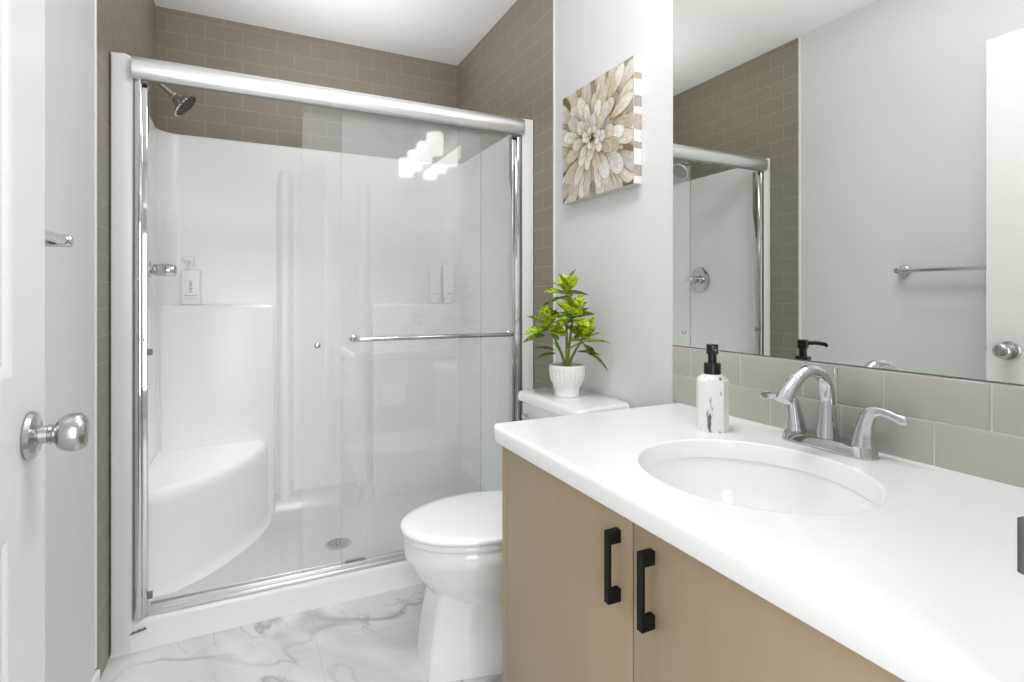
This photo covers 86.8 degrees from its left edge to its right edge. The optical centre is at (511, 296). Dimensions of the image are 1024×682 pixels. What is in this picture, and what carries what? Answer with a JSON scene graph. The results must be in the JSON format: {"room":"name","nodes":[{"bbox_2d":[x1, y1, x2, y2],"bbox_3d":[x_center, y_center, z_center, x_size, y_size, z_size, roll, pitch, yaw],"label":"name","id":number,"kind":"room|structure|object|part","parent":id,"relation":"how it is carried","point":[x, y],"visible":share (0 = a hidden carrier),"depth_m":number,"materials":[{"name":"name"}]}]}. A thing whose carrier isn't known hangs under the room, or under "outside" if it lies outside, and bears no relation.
{"room":"bathroom","nodes":[
{"label":"bathroom","id":0,"kind":"room"},
{"bbox_2d":[45,0,155,681],"bbox_3d":[-1.098,-0.120,1.233,0.120,2.476,3.060,0,0,-26],"label":"wall","id":1,"kind":"structure","parent":0,"point":[128,27],"depth_m":1.40,"materials":[{"name":"white paint"}]},
{"bbox_2d":[45,230,73,246],"bbox_3d":[-0.789,-0.113,0.813,0.066,0.052,0.656,0,0,-26],"label":"towel bar","id":2,"kind":"object","parent":1,"relation":"attached to","point":[52,239],"visible":0.43,"depth_m":1.07,"materials":[{"name":"silver metal"}]},
{"bbox_2d":[94,0,96,668],"bbox_3d":[-1.170,-0.158,1.522,0.004,2.401,0.012,0,0,-26],"label":"trim","id":3,"kind":"structure","parent":1,"relation":"attached to","point":[95,1],"depth_m":1.52,"materials":[{"name":"white"}]},
{"bbox_2d":[91,669,99,681],"bbox_3d":[-0.797,1.084,0.768,0.012,0.068,1.690,0,0,-26],"label":"baseboard","id":4,"kind":"structure","parent":1,"relation":"attached to","point":[96,677],"depth_m":1.51,"materials":[{"name":"white"}]},
{"bbox_2d":[156,83,195,115],"bbox_3d":[-1.395,-0.829,2.199,0.195,0.176,0.116,0,0,-26],"label":"showerhead","id":5,"kind":"object","parent":1,"relation":"attached to","point":[183,104],"visible":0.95,"depth_m":2.20,"materials":[{"name":"silver metal"}]},
{"bbox_3d":[-1.432,-0.855,2.191,0.123,0.084,0.023,0,0,-21],"label":"arm","id":6,"kind":"part","parent":5,"relation":"part of","materials":[{"name":"silver metal"}]},
{"bbox_2d":[100,583,501,681],"bbox_3d":[-0.228,1.148,1.291,1.735,0.060,3.720,0,0,-26],"label":"floor","id":7,"kind":"structure","parent":0,"point":[373,638],"depth_m":1.70,"materials":[{"name":"stone"}]},
{"bbox_2d":[110,52,532,657],"bbox_3d":[-0.783,0.178,2.429,1.490,1.880,0.946,0,0,-26],"label":"shower stall","id":8,"kind":"object","parent":7,"relation":"on","point":[272,452],"visible":0.88,"depth_m":2.63,"materials":[{"name":"white plastic"}]},
{"bbox_2d":[149,254,176,286],"bbox_3d":[-1.402,-0.107,2.168,0.108,0.160,0.191,0,0,-26],"label":"shower valve","id":9,"kind":"object","parent":8,"relation":"attached to","point":[154,269],"visible":0.68,"depth_m":2.14,"materials":[{"name":"silver metal"}]},
{"bbox_2d":[180,256,201,304],"bbox_3d":[-1.484,-0.076,2.505,0.082,0.222,0.051,0,0,-26],"label":"pump bottle","id":10,"kind":"object","parent":8,"relation":"on","point":[190,278],"visible":0.98,"depth_m":2.48,"materials":[{"name":"white plastic"}]},
{"bbox_2d":[184,281,196,298],"bbox_3d":[-1.473,-0.032,2.482,0.052,0.082,0.001,0,0,-26],"label":"label","id":11,"kind":"object","parent":10,"relation":"attached to","point":[190,287],"depth_m":2.48,"materials":[{"name":"grey paper"}]},
{"bbox_2d":[131,56,524,620],"bbox_3d":[-0.576,0.131,2.007,1.374,1.775,0.103,0,0,-26],"label":"shower door","id":12,"kind":"structure","parent":8,"relation":"attached to","point":[144,70],"depth_m":1.84,"materials":[{"name":"silver metal"}]},
{"bbox_3d":[-0.575,-0.720,2.006,1.374,0.072,0.066,0,0,-26],"label":"header rail","id":13,"kind":"part","parent":12,"relation":"part of","materials":[{"name":"silver metal"}]},
{"bbox_3d":[-0.443,0.155,2.101,0.695,1.681,0.006,0,0,-26],"label":"glass panel","id":14,"kind":"part","parent":12,"relation":"part of","materials":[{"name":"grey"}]},
{"bbox_2d":[429,267,440,302],"bbox_3d":[-0.428,-0.065,3.013,0.071,0.200,0.048,0,0,-26],"label":"tube","id":15,"kind":"object","parent":8,"relation":"on","point":[434,272],"visible":0.99,"depth_m":3.00,"materials":[{"name":"white plastic"}]},
{"bbox_2d":[442,266,453,302],"bbox_3d":[-0.359,-0.070,3.045,0.069,0.210,0.046,0,0,-26],"label":"tube","id":16,"kind":"object","parent":8,"relation":"on","point":[447,271],"visible":1,"depth_m":3.03,"materials":[{"name":"white plastic"}]},
{"bbox_2d":[400,387,629,681],"bbox_3d":[-0.013,0.728,1.738,0.682,0.780,0.415,0,0,-26],"label":"toilet","id":17,"kind":"object","parent":7,"relation":"on","point":[453,544],"visible":0.52,"depth_m":1.59,"materials":[{"name":"white ceramic"}]},
{"bbox_3d":[-0.113,0.691,1.709,0.478,0.022,0.380,0,0,-26],"label":"lid","id":18,"kind":"part","parent":17,"relation":"part of","materials":[{"name":"white ceramic"}]},
{"bbox_3d":[-0.110,0.714,1.710,0.473,0.018,0.372,0,0,-26],"label":"seat","id":19,"kind":"part","parent":17,"relation":"part of","materials":[{"name":"white plastic"}]},
{"bbox_3d":[-0.103,0.846,1.714,0.480,0.244,0.368,0,0,-26],"label":"bowl","id":20,"kind":"part","parent":17,"relation":"part of","materials":[{"name":"white ceramic"}]},
{"bbox_3d":[0.054,0.425,1.888,0.020,0.026,0.078,0,0,-22],"label":"flush lever","id":21,"kind":"part","parent":17,"relation":"part of","materials":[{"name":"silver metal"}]},
{"bbox_3d":[0.203,0.549,1.841,0.202,0.347,0.384,0,0,-26],"label":"tank","id":22,"kind":"part","parent":17,"relation":"part of","materials":[{"name":"white ceramic"}]},
{"bbox_2d":[523,269,609,397],"bbox_3d":[0.186,0.120,1.835,0.300,0.434,0.162,0,0,13],"label":"potted plant","id":23,"kind":"object","parent":17,"relation":"on","point":[566,377],"visible":1,"depth_m":1.82,"materials":[{"name":"green plant"}]},
{"bbox_3d":[0.185,0.104,1.834,0.128,0.279,0.040,0,0,16],"label":"stem","id":24,"kind":"part","parent":23,"relation":"part of","materials":[{"name":"green plant"}]},
{"bbox_3d":[0.188,0.284,1.844,0.123,0.107,0.123,0,0,-26],"label":"pot","id":25,"kind":"part","parent":23,"relation":"part of","materials":[{"name":"white ceramic"}]},
{"bbox_3d":[0.197,0.356,1.838,0.216,0.038,0.410,0,0,-26],"label":"tank lid","id":26,"kind":"part","parent":17,"relation":"part of","materials":[{"name":"white ceramic"}]},
{"bbox_2d":[502,446,904,681],"bbox_3d":[0.435,0.729,0.956,0.594,0.777,0.978,0,0,-26],"label":"vanity cabinet","id":27,"kind":"object","parent":7,"relation":"on","point":[590,594],"visible":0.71,"depth_m":0.87,"materials":[{"name":"beige laminate"}]},
{"bbox_3d":[0.237,0.729,1.389,0.568,0.777,0.026,0,0,-26],"label":"panel","id":28,"kind":"part","parent":27,"relation":"part of","materials":[{"name":"beige laminate"}]},
{"bbox_3d":[0.097,0.679,1.051,0.019,0.662,0.453,0,0,-26],"label":"door","id":29,"kind":"part","parent":27,"relation":"part of","materials":[{"name":"beige laminate"}]},
{"bbox_3d":[0.161,0.431,0.868,0.025,0.116,0.012,0,0,-26],"label":"handle","id":30,"kind":"part","parent":27,"relation":"part of","materials":[{"name":"black metal"}]},
{"bbox_3d":[0.197,0.431,0.796,0.025,0.116,0.012,0,0,-26],"label":"handle","id":31,"kind":"part","parent":27,"relation":"part of","materials":[{"name":"black metal"}]},
{"bbox_2d":[494,403,1023,681],"bbox_3d":[0.431,0.320,0.969,0.589,0.038,1.006,0,0,-26],"label":"countertop","id":32,"kind":"structure","parent":27,"relation":"on","point":[924,584],"depth_m":0.69,"materials":[{"name":"white stone"}]},
{"bbox_2d":[696,344,728,432],"bbox_3d":[0.452,0.204,1.217,0.064,0.194,0.089,0,0,12],"label":"soap dispenser","id":33,"kind":"object","parent":32,"relation":"on","point":[712,388],"visible":1,"depth_m":1.20,"materials":[{"name":"white paint"}]},
{"bbox_2d":[644,457,876,514],"bbox_3d":[0.416,0.416,0.949,0.382,0.150,0.424,0,0,-26],"label":"sink basin","id":34,"kind":"object","parent":32,"relation":"in","point":[750,484],"visible":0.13,"depth_m":1.10,"materials":[{"name":"white ceramic"}]},
{"bbox_2d":[760,365,907,460],"bbox_3d":[0.624,0.217,1.081,0.207,0.168,0.225,0,0,17],"label":"faucet","id":35,"kind":"object","parent":32,"relation":"on","point":[861,446],"visible":1,"depth_m":1.06,"materials":[{"name":"silver metal"}]},
{"bbox_3d":[0.588,0.245,1.173,0.043,0.086,0.104,0,0,-26],"label":"lever handle","id":36,"kind":"part","parent":35,"relation":"part of","materials":[{"name":"silver metal"}]},
{"bbox_3d":[0.578,0.211,1.058,0.163,0.156,0.045,0,0,-26],"label":"spout","id":37,"kind":"part","parent":35,"relation":"part of","materials":[{"name":"silver metal"}]},
{"bbox_3d":[0.631,0.290,1.084,0.058,0.022,0.192,0,0,-26],"label":"plate","id":38,"kind":"part","parent":35,"relation":"part of","materials":[{"name":"silver metal"}]},
{"bbox_3d":[0.655,0.216,1.095,0.011,0.147,0.011,0,0,-26],"label":"lift rod","id":39,"kind":"part","parent":35,"relation":"part of","materials":[{"name":"silver metal"}]},
{"bbox_3d":[0.675,0.245,0.995,0.043,0.086,0.104,0,0,-26],"label":"lever handle","id":40,"kind":"part","parent":35,"relation":"part of","materials":[{"name":"silver metal"}]},
{"bbox_3d":[0.305,0.679,0.625,0.019,0.662,0.490,0,0,-26],"label":"door","id":41,"kind":"part","parent":27,"relation":"part of","materials":[{"name":"beige laminate"}]},
{"bbox_2d":[156,6,457,164],"bbox_3d":[-1.018,-0.120,2.908,1.495,2.476,0.120,0,0,-26],"label":"wall","id":42,"kind":"structure","parent":0,"point":[182,37],"depth_m":2.80,"materials":[{"name":"beige tile"}]},
{"bbox_2d":[154,0,516,65],"bbox_3d":[-0.373,-1.398,1.587,1.735,0.080,3.060,0,0,-26],"label":"ceiling","id":43,"kind":"structure","parent":0,"point":[443,31],"depth_m":2.64,"materials":[{"name":"white paint"}]},
{"bbox_2d":[458,0,675,407],"bbox_3d":[0.353,-0.120,1.942,0.120,2.476,3.060,0,0,-26],"label":"wall","id":44,"kind":"structure","parent":0,"point":[619,244],"depth_m":1.91,"materials":[{"name":"white paint"}]},
{"bbox_2d":[553,0,554,386],"bbox_3d":[0.169,-0.160,2.176,0.004,2.396,0.012,0,0,-26],"label":"trim","id":45,"kind":"structure","parent":44,"relation":"attached to","point":[553,0],"depth_m":2.18,"materials":[{"name":"white paint"}]},
{"bbox_2d":[563,56,641,204],"bbox_3d":[0.299,-0.551,1.874,0.035,0.398,0.418,0,0,-26],"label":"print","id":46,"kind":"object","parent":44,"relation":"attached to","point":[602,119],"visible":1,"depth_m":1.82},
{"bbox_2d":[634,60,640,182],"bbox_3d":[0.392,-0.546,1.687,0.029,0.382,0.001,0,0,-26],"label":"canvas edge","id":47,"kind":"object","parent":46,"relation":"attached to","point":[637,64],"depth_m":1.69,"materials":[{"name":"white fabric"}]},
{"bbox_2d":[672,0,1023,385],"bbox_3d":[0.684,-0.366,1.116,0.008,1.016,0.996,0,0,-26],"label":"mirror","id":48,"kind":"object","parent":44,"relation":"attached to","point":[848,175],"visible":1,"depth_m":1.10,"materials":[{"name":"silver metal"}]},
{"bbox_2d":[673,346,1023,487],"bbox_3d":[0.690,0.222,1.102,0.010,0.160,1.021,0,0,-26],"label":"backsplash","id":49,"kind":"structure","parent":44,"relation":"attached to","point":[975,428],"depth_m":1.01,"materials":[{"name":"grey tile"}]},
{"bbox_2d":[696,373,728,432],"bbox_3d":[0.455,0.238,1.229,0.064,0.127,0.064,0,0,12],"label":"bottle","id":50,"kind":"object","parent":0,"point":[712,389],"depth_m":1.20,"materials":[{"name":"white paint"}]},
{"bbox_3d":[0.274,-0.120,0.264,1.495,2.476,0.115,0,0,-26],"label":"wall","id":51,"kind":"structure","parent":0,"visible":0},
{"bbox_2d":[0,0,91,681],"bbox_3d":[-0.531,0.074,0.442,0.156,2.063,0.836,0,0,-26],"label":"door","id":52,"kind":"structure","parent":51,"relation":"in","point":[24,433],"depth_m":0.73,"materials":[{"name":"white paint"}]},
{"bbox_3d":[-0.642,0.193,0.768,0.068,0.068,0.068,0,0,-26],"label":"knob","id":53,"kind":"part","parent":52,"relation":"part of","materials":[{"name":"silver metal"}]},
{"bbox_2d":[1017,516,1023,574],"bbox_3d":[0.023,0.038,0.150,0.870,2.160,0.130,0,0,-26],"label":"strike plate","id":54,"kind":"object","parent":51,"relation":"attached to","point":[1020,520],"depth_m":0.38,"materials":[{"name":"grey metal"}]}
]}

